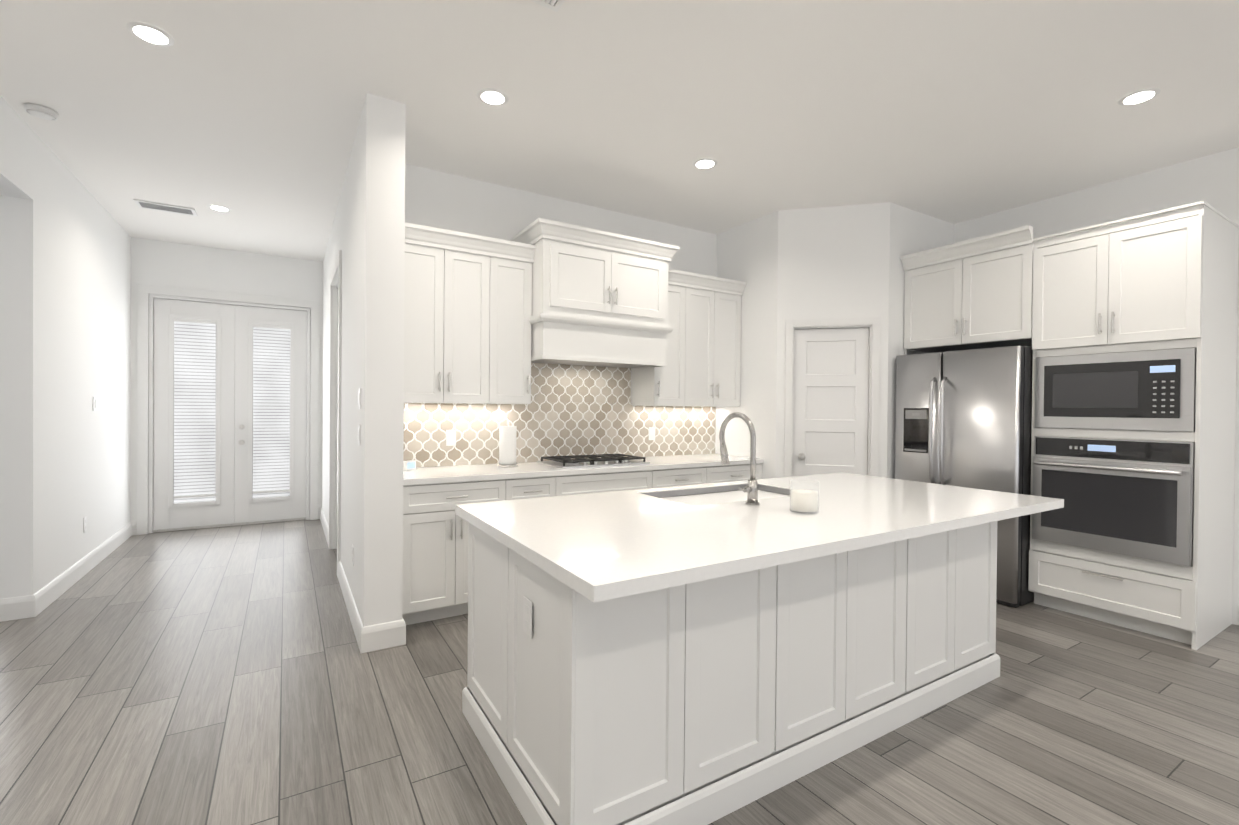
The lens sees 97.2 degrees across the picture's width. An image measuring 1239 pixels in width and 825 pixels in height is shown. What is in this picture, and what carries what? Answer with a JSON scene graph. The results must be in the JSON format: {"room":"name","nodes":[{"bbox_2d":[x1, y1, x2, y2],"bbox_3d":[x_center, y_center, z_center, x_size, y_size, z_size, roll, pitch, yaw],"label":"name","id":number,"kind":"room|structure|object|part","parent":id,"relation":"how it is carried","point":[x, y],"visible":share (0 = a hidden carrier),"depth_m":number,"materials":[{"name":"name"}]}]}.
{"room":"kitchen","nodes":[
{"label":"kitchen","id":0,"kind":"room"},
{"bbox_2d":[0,95,135,598],"bbox_3d":[-2.486,-0.211,1.313,0.220,3.050,10.300,0,1,-31],"label":"wall","id":1,"kind":"structure","parent":0,"point":[78,263],"depth_m":3.80,"materials":[{"name":"white paint"}]},
{"bbox_2d":[83,516,86,532],"bbox_3d":[-4.233,0.886,4.326,0.007,0.118,0.075,0,1,-31],"label":"outlet","id":2,"kind":"object","parent":1,"relation":"attached to","point":[85,518],"depth_m":4.31,"materials":[{"name":"white plastic"}]},
{"bbox_2d":[93,397,97,410],"bbox_3d":[-4.360,-0.072,4.541,0.008,0.118,0.120,0,1,-31],"label":"switch plate","id":3,"kind":"object","parent":1,"relation":"attached to","point":[95,403],"depth_m":4.53,"materials":[{"name":"white plastic"}]},
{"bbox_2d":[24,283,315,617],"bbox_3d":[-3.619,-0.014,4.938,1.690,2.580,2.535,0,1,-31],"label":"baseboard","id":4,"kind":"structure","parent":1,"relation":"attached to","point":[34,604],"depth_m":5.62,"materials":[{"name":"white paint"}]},
{"bbox_2d":[136,238,319,531],"bbox_3d":[-3.960,-0.262,6.330,2.495,3.050,0.200,0,1,-31],"label":"wall","id":5,"kind":"structure","parent":0,"point":[160,263],"depth_m":5.97,"materials":[{"name":"white paint"}]},
{"bbox_2d":[148,294,309,532],"bbox_3d":[-4.287,0.018,6.079,1.454,2.488,0.177,0,1,-31],"label":"french door","id":6,"kind":"structure","parent":5,"relation":"in","point":[229,397],"depth_m":6.03,"materials":[{"name":"white paint"}]},
{"bbox_2d":[320,93,407,626],"bbox_3d":[-2.363,-0.236,4.774,0.240,3.050,4.080,0,1,-31],"label":"wall","id":7,"kind":"structure","parent":0,"point":[368,227],"depth_m":3.06,"materials":[{"name":"white paint"}]},
{"bbox_2d":[335,284,337,548],"bbox_3d":[-2.379,0.053,4.780,0.130,2.466,0.894,0,1,-31],"label":"door frame","id":8,"kind":"structure","parent":7,"relation":"attached to","point":[336,416],"depth_m":5.11,"materials":[{"name":"white paint"}]},
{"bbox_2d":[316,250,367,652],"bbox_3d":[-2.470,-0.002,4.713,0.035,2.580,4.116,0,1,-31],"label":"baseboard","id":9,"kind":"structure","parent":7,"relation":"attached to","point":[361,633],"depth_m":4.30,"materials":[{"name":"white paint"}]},
{"bbox_2d":[358,388,360,408],"bbox_3d":[-1.514,-0.081,3.174,0.008,0.118,0.120,0,1,-31],"label":"switch plate","id":10,"kind":"object","parent":7,"relation":"attached to","point":[359,390],"depth_m":3.15,"materials":[{"name":"white plastic"}]},
{"bbox_2d":[358,424,360,444],"bbox_3d":[-1.516,0.129,3.176,0.008,0.118,0.075,0,1,-31],"label":"switch plate","id":11,"kind":"object","parent":7,"relation":"attached to","point":[359,426],"depth_m":3.15,"materials":[{"name":"white plastic"}]},
{"bbox_2d":[392,617,405,645],"bbox_3d":[-1.286,1.242,3.200,0.017,0.139,0.272,0,1,-31],"label":"baseboard","id":12,"kind":"structure","parent":7,"relation":"attached to","point":[399,626],"depth_m":3.07,"materials":[{"name":"white paint"}]},
{"bbox_2d":[408,164,823,478],"bbox_3d":[0.294,-0.214,5.033,4.615,3.050,0.150,0,1,-31],"label":"wall","id":13,"kind":"structure","parent":0,"point":[783,284],"depth_m":4.68,"materials":[{"name":"white paint"}]},
{"bbox_2d":[404,234,493,405],"bbox_3d":[-1.260,-0.595,3.781,0.623,1.058,0.351,0,1,-31],"label":"upper cabinet","id":14,"kind":"object","parent":13,"relation":"attached to","point":[449,286],"depth_m":3.65,"materials":[{"name":"white paint"}]},
{"bbox_2d":[490,250,533,405],"bbox_3d":[-0.860,-0.593,4.026,0.315,1.058,0.351,0,1,-31],"label":"upper cabinet","id":15,"kind":"object","parent":13,"relation":"attached to","point":[513,376],"depth_m":3.88,"materials":[{"name":"white paint"}]},
{"bbox_2d":[446,427,654,445],"bbox_3d":[-0.470,0.189,4.464,1.860,0.115,0.008,0,1,-31],"label":"backsplash","id":16,"kind":"structure","parent":13,"relation":"attached to","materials":[{"name":"tile"}]},
{"bbox_2d":[510,218,677,369],"bbox_3d":[-0.203,-0.856,4.295,1.147,0.937,0.571,0,1,-31],"label":"upper cabinet","id":17,"kind":"object","parent":13,"relation":"attached to","point":[534,331],"depth_m":4.03,"materials":[{"name":"white paint"}]},
{"bbox_2d":[508,218,679,369],"bbox_3d":[-0.196,-0.850,4.282,1.204,0.949,0.601,0,1,-31],"label":"hood","id":18,"kind":"object","parent":17,"relation":"attached to","point":[592,299],"depth_m":4.01,"materials":[{"name":"white paint"}]},
{"bbox_2d":[630,278,689,405],"bbox_3d":[0.337,-0.588,4.757,0.324,1.058,0.351,0,1,-31],"label":"upper cabinet","id":19,"kind":"object","parent":13,"relation":"attached to","point":[666,386],"depth_m":4.66,"materials":[{"name":"white paint"}]},
{"bbox_2d":[686,282,743,409],"bbox_3d":[0.753,-0.586,5.012,0.651,1.058,0.351,0,1,-31],"label":"upper cabinet","id":20,"kind":"object","parent":13,"relation":"attached to","point":[713,343],"depth_m":4.86,"materials":[{"name":"white paint"}]},
{"bbox_3d":[-0.347,-0.023,4.547,3.008,0.835,0.010,0,1,-31],"label":"backsplash panel","id":21,"kind":"part","parent":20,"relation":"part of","materials":[{"name":"beige tile"}]},
{"bbox_2d":[0,519,1238,824],"bbox_3d":[0.316,1.352,3.045,6.940,0.050,10.300,0,1,-31],"label":"floor","id":22,"kind":"structure","parent":0,"point":[224,675],"depth_m":2.34,"materials":[{"name":"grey wood"}]},
{"bbox_2d":[402,478,509,624],"bbox_3d":[-1.195,0.870,3.678,0.663,0.876,0.629,0,1,-31],"label":"base cabinet","id":23,"kind":"object","parent":22,"relation":"on","point":[435,539],"depth_m":3.37,"materials":[{"name":"white paint"}]},
{"bbox_2d":[403,454,762,485],"bbox_3d":[-0.186,0.417,4.281,3.008,0.038,0.642,0,1,-31],"label":"countertop","id":24,"kind":"structure","parent":23,"relation":"on","point":[485,471],"depth_m":3.96,"materials":[{"name":"white stone"}]},
{"bbox_2d":[403,460,415,470],"bbox_3d":[-1.422,0.358,3.692,0.042,0.065,0.080,1,1,34],"label":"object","id":25,"kind":"object","parent":24,"relation":"on","point":[409,465],"visible":0.88,"depth_m":3.67,"materials":[{"name":"white plastic"}]},
{"bbox_2d":[497,421,517,466],"bbox_3d":[-0.821,0.229,4.012,0.150,0.329,0.150,0,1,-31],"label":"paper towel holder","id":26,"kind":"object","parent":24,"relation":"on","point":[507,444],"visible":1,"depth_m":3.96,"materials":[{"name":"white paper"}]},
{"bbox_2d":[537,454,649,467],"bbox_3d":[-0.206,0.374,4.290,0.760,0.047,0.470,0,1,-31],"label":"cooktop","id":27,"kind":"object","parent":24,"relation":"in","point":[578,461],"depth_m":4.18,"materials":[{"name":"black metal"}]},
{"bbox_2d":[510,478,557,499],"bbox_3d":[-0.759,0.872,3.945,0.360,0.876,0.629,0,1,-31],"label":"base cabinet","id":28,"kind":"object","parent":22,"relation":"on","point":[520,488],"depth_m":3.68,"materials":[{"name":"white paint"}]},
{"bbox_2d":[558,470,653,495],"bbox_3d":[-0.260,0.874,4.250,0.809,0.876,0.629,0,1,-31],"label":"base cabinet","id":29,"kind":"object","parent":22,"relation":"on","point":[573,484],"depth_m":3.97,"materials":[{"name":"white paint"}]},
{"bbox_2d":[654,466,709,487],"bbox_3d":[0.316,0.876,4.602,0.540,0.876,0.629,0,1,-31],"label":"base cabinet","id":30,"kind":"object","parent":22,"relation":"on","point":[700,474],"depth_m":4.34,"materials":[{"name":"white paint"}]},
{"bbox_2d":[462,520,999,824],"bbox_3d":[0.626,0.895,2.590,2.438,0.876,1.058,0,1,-31],"label":"kitchen island","id":31,"kind":"object","parent":22,"relation":"on","point":[701,654],"depth_m":1.90,"materials":[{"name":"white paint"}]},
{"bbox_2d":[523,596,531,637],"bbox_3d":[-0.303,0.673,1.796,0.004,0.115,0.070,0,1,-31],"label":"outlet","id":32,"kind":"object","parent":31,"relation":"attached to","point":[527,600],"depth_m":1.79,"materials":[{"name":"white plastic"}]},
{"bbox_2d":[455,472,1063,603],"bbox_3d":[0.740,0.438,2.554,2.656,0.040,1.270,0,1,-31],"label":"island countertop","id":33,"kind":"structure","parent":31,"relation":"on","point":[603,546],"depth_m":2.04,"materials":[{"name":"white stone"}]},
{"bbox_2d":[667,488,789,503],"bbox_3d":[0.560,0.558,2.826,0.832,0.232,0.462,0,1,-31],"label":"sink","id":34,"kind":"object","parent":33,"relation":"in","point":[724,493],"depth_m":2.95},
{"bbox_2d":[719,412,762,503],"bbox_3d":[0.521,0.207,2.527,0.165,0.417,0.277,0,1,-31],"label":"faucet","id":35,"kind":"object","parent":33,"relation":"on","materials":[{"name":"silver metal"}]},
{"bbox_2d":[789,479,819,513],"bbox_3d":[0.782,0.354,2.309,0.120,0.130,0.120,0,1,-31],"label":"candle jar","id":36,"kind":"object","parent":33,"relation":"on","point":[803,500],"visible":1,"depth_m":2.27,"materials":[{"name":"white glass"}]},
{"bbox_2d":[710,462,762,482],"bbox_3d":[0.818,0.879,4.909,0.637,0.876,0.629,0,1,-31],"label":"base cabinet","id":37,"kind":"object","parent":22,"relation":"on","point":[718,474],"depth_m":4.62,"materials":[{"name":"white paint"}]},
{"bbox_2d":[895,346,1033,607],"bbox_3d":[2.831,0.437,4.308,0.973,1.795,0.892,0,1,-31],"label":"fridge","id":38,"kind":"object","parent":22,"relation":"on","point":[963,418],"visible":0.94,"depth_m":3.93,"materials":[{"name":"grey metal"}]},
{"bbox_2d":[1028,201,1238,649],"bbox_3d":[3.384,0.071,3.630,0.800,2.561,0.820,0,1,-31],"label":"tall cabinet","id":39,"kind":"object","parent":22,"relation":"on","point":[1125,329],"depth_m":3.35,"materials":[{"name":"white paint"}]},
{"bbox_2d":[1035,348,1195,431],"bbox_3d":[3.078,-0.134,3.441,0.044,0.479,0.772,0,1,-31],"label":"microwave","id":40,"kind":"object","parent":39,"relation":"in","point":[1127,389],"depth_m":3.39,"materials":[{"name":"silver metal"}]},
{"bbox_2d":[0,0,1238,261],"bbox_3d":[-1.196,-1.780,2.080,10.550,0.100,10.300,0,1,-31],"label":"ceiling","id":41,"kind":"structure","parent":0,"point":[248,112],"depth_m":3.01,"materials":[{"name":"white paint"}]},
{"bbox_2d":[24,103,58,120],"bbox_3d":[-3.353,-1.739,3.165,0.140,0.035,0.140,0,1,-31],"label":"smoke detector","id":42,"kind":"object","parent":41,"relation":"attached to","point":[41,111],"visible":1,"depth_m":3.14,"materials":[{"name":"white plastic"}]},
{"bbox_2d":[126,21,174,46],"bbox_3d":[-2.158,-1.738,2.513,0.169,0.006,0.169,0,1,-37],"label":"recessed light","id":43,"kind":"object","parent":41,"relation":"in","point":[149,33],"depth_m":2.50,"materials":[{"name":"white paint"}]},
{"bbox_2d":[133,199,196,215],"bbox_3d":[-3.916,-1.768,4.719,0.400,0.011,0.200,0,1,-31],"label":"ceiling vent","id":44,"kind":"object","parent":41,"relation":"in","point":[140,203],"depth_m":4.70,"materials":[{"name":"white metal"}]},
{"bbox_2d":[207,205,231,211],"bbox_3d":[-3.463,-1.767,4.726,0.169,0.006,0.169,0,1,-37],"label":"recessed light","id":45,"kind":"object","parent":41,"relation":"in","point":[216,207],"depth_m":4.72,"materials":[{"name":"white paint"}]},
{"bbox_2d":[477,88,508,105],"bbox_3d":[-0.695,-1.729,2.996,0.169,0.006,0.169,0,1,-37],"label":"recessed light","id":46,"kind":"object","parent":41,"relation":"in","point":[490,96],"depth_m":2.99,"materials":[{"name":"white paint"}]},
{"bbox_2d":[530,0,564,11],"bbox_3d":[-0.263,-1.715,2.136,0.200,0.011,0.340,0,1,-31],"label":"ceiling vent","id":47,"kind":"object","parent":41,"relation":"in","point":[554,5],"depth_m":2.28,"materials":[{"name":"white paint"}]},
{"bbox_2d":[693,158,716,168],"bbox_3d":[0.593,-1.723,3.784,0.169,0.006,0.169,0,1,-40],"label":"recessed light","id":48,"kind":"object","parent":41,"relation":"in","point":[704,163],"depth_m":3.77,"materials":[{"name":"white paint"}]},
{"bbox_2d":[1118,88,1160,105],"bbox_3d":[2.797,-1.697,2.939,0.169,0.006,0.169,1,0,20],"label":"recessed light","id":49,"kind":"object","parent":41,"relation":"in","point":[1143,95],"depth_m":2.93,"materials":[{"name":"white paint"}]},
{"bbox_2d":[860,202,955,478],"bbox_3d":[2.532,-0.191,4.771,1.070,3.050,0.168,0,1,-31],"label":"wall","id":50,"kind":"structure","parent":0,"point":[889,231],"depth_m":4.49,"materials":[{"name":"white paint"}]},
{"bbox_2d":[793,328,869,475],"bbox_3d":[1.774,0.306,4.613,0.463,2.020,0.457,0,1,-31],"label":"pantry door","id":51,"kind":"structure","parent":50,"relation":"in","point":[830,416],"depth_m":4.61,"materials":[{"name":"white paint"}]},
{"bbox_2d":[784,317,879,476],"bbox_3d":[1.789,0.274,4.580,0.592,2.111,0.607,0,1,-31],"label":"door frame","id":52,"kind":"structure","parent":50,"relation":"attached to","point":[873,324],"depth_m":4.53,"materials":[{"name":"white paint"}]},
{"bbox_2d":[824,147,1238,624],"bbox_3d":[4.100,-0.167,3.375,0.150,3.050,6.950,0,1,-31],"label":"wall","id":53,"kind":"structure","parent":0,"point":[1213,179],"depth_m":3.99,"materials":[{"name":"white paint"}]},
{"bbox_2d":[903,233,1027,354],"bbox_3d":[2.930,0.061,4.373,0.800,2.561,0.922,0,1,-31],"label":"upper cabinet","id":54,"kind":"object","parent":53,"relation":"attached to","point":[976,297],"depth_m":4.14,"materials":[{"name":"white paint"}]}
]}

